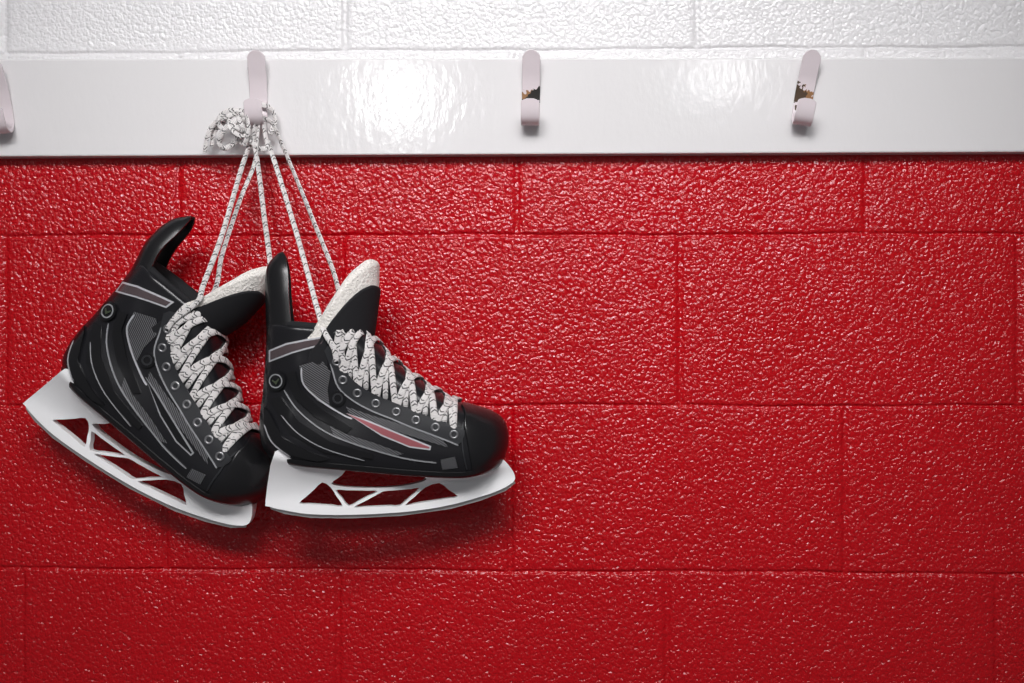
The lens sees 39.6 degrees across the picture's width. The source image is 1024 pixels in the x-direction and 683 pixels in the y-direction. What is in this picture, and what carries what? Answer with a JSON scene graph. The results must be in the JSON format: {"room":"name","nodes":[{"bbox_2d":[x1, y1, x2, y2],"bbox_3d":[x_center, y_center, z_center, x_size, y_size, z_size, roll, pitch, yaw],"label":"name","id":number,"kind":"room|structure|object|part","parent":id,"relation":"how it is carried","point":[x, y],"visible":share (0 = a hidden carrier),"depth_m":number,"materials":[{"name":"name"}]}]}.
{"room":"hockey locker room","nodes":[
{"label":"hockey locker room","id":0,"kind":"room"},
{"bbox_2d":[0,0,1023,682],"bbox_3d":[0.004,0.200,1.821,3.400,2.500,0.200,0,0,2],"label":"wall","id":1,"kind":"structure","parent":0,"point":[763,415],"depth_m":1.72,"materials":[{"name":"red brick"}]},
{"bbox_2d":[0,63,14,133],"bbox_3d":[-0.617,-0.293,1.705,0.032,0.091,0.038,0,0,3],"label":"coat hook","id":2,"kind":"object","parent":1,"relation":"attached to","point":[7,123],"visible":1,"depth_m":1.72,"materials":[{"name":"white paint"}]},
{"bbox_2d":[243,50,267,124],"bbox_3d":[-0.305,-0.303,1.694,0.022,0.090,0.038,0,0,2],"label":"coat hook","id":3,"kind":"object","parent":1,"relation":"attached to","point":[256,62],"visible":0.96,"depth_m":1.70,"materials":[{"name":"white paint"}]},
{"bbox_2d":[23,103,276,527],"bbox_3d":[-0.422,-0.034,1.681,0.306,0.505,0.108,0,0,6],"label":"skate","id":4,"kind":"object","parent":3,"relation":"hanging from","point":[152,363],"visible":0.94,"depth_m":1.64,"materials":[{"name":"black plastic"}]},
{"bbox_3d":[-0.496,0.028,1.646,0.052,0.092,0.024,0,0,36],"label":"heel panel","id":5,"kind":"part","parent":4,"relation":"part of","materials":[{"name":"black plastic"}]},
{"bbox_3d":[-0.457,0.039,1.636,0.065,0.124,0.019,0,0,17],"label":"quarter panel","id":6,"kind":"part","parent":4,"relation":"part of","materials":[{"name":"black plastic"}]},
{"bbox_3d":[-0.444,0.012,1.636,0.034,0.095,0.010,0,0,2],"label":"quarter panel","id":7,"kind":"part","parent":4,"relation":"part of","materials":[{"name":"black plastic"}]},
{"bbox_3d":[-0.448,0.157,1.677,0.297,0.031,0.005,29,2,2],"label":"blade","id":8,"kind":"part","parent":4,"relation":"part of","materials":[{"name":"silver metal"}]},
{"bbox_3d":[-0.429,-0.006,1.636,0.035,0.056,0.008,29,2,2],"label":"carbon panel","id":9,"kind":"part","parent":4,"relation":"part of","materials":[{"name":"grey plastic"}]},
{"bbox_3d":[-0.422,0.079,1.634,0.055,0.075,0.004,0,0,8],"label":"carbon panel","id":10,"kind":"part","parent":4,"relation":"part of","materials":[{"name":"black plastic"}]},
{"bbox_3d":[-0.426,-0.054,1.639,0.080,0.031,0.016,0,0,22],"label":"ankle panel","id":11,"kind":"part","parent":4,"relation":"part of","materials":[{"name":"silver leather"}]},
{"bbox_3d":[-0.383,0.087,1.630,0.075,0.106,0.004,0,0,13],"label":"carbon panel","id":12,"kind":"part","parent":4,"relation":"part of","materials":[{"name":"black plastic"}]},
{"bbox_2d":[259,116,514,517],"bbox_3d":[-0.148,-0.033,1.639,0.303,0.471,0.111,0,0,1],"label":"skate","id":13,"kind":"object","parent":3,"relation":"hanging from","point":[335,401],"visible":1,"depth_m":1.60,"materials":[{"name":"black"}]},
{"bbox_3d":[-0.243,0.009,1.593,0.070,0.030,0.013,0,0,14],"label":"ankle panel","id":14,"kind":"part","parent":13,"relation":"part of","materials":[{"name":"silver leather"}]},
{"bbox_3d":[-0.244,0.104,1.594,0.078,0.061,0.017,0,0,10],"label":"heel panel","id":15,"kind":"part","parent":13,"relation":"part of","materials":[{"name":"black plastic"}]},
{"bbox_3d":[-0.221,0.047,1.593,0.035,0.053,0.006,0,0,-9],"label":"carbon panel","id":16,"kind":"part","parent":13,"relation":"part of","materials":[{"name":"grey plastic"}]},
{"bbox_3d":[-0.216,0.068,1.592,0.068,0.075,0.009,-5,0,-5],"label":"quarter panel","id":17,"kind":"part","parent":13,"relation":"part of","materials":[{"name":"black plastic"}]},
{"bbox_3d":[-0.214,0.097,1.593,0.116,0.070,0.015,0,0,3],"label":"quarter panel","id":18,"kind":"part","parent":13,"relation":"part of","materials":[{"name":"black plastic"}]},
{"bbox_3d":[-0.163,0.111,1.595,0.083,0.034,0.004,0,0,0],"label":"carbon panel","id":19,"kind":"part","parent":13,"relation":"part of","materials":[{"name":"black plastic"}]},
{"bbox_3d":[-0.136,0.186,1.635,0.284,0.029,0.004,-5,0,-5],"label":"blade","id":20,"kind":"part","parent":13,"relation":"part of","materials":[{"name":"silver metal"}]},
{"bbox_3d":[-0.129,0.096,1.595,0.116,0.046,0.003,0,0,2],"label":"carbon panel","id":21,"kind":"part","parent":13,"relation":"part of","materials":[{"name":"black plastic"}]},
{"bbox_2d":[0,58,1023,158],"bbox_3d":[0.000,-0.286,1.712,3.400,0.124,0.020,0,0,2],"label":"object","id":22,"kind":"structure","parent":1,"relation":"attached to","point":[63,108],"depth_m":1.70,"materials":[{"name":"white paint"}]},
{"bbox_2d":[521,49,539,125],"bbox_3d":[0.022,-0.301,1.683,0.022,0.090,0.038,1,0,2],"label":"coat hook","id":23,"kind":"object","parent":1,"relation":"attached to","point":[530,103],"visible":1,"depth_m":1.69,"materials":[{"name":"paint"}]},
{"bbox_2d":[791,49,820,126],"bbox_3d":[0.346,-0.298,1.672,0.034,0.091,0.038,0,0,2],"label":"coat hook","id":24,"kind":"object","parent":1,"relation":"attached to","point":[804,106],"visible":1,"depth_m":1.68,"materials":[{"name":"paint"}]}
]}

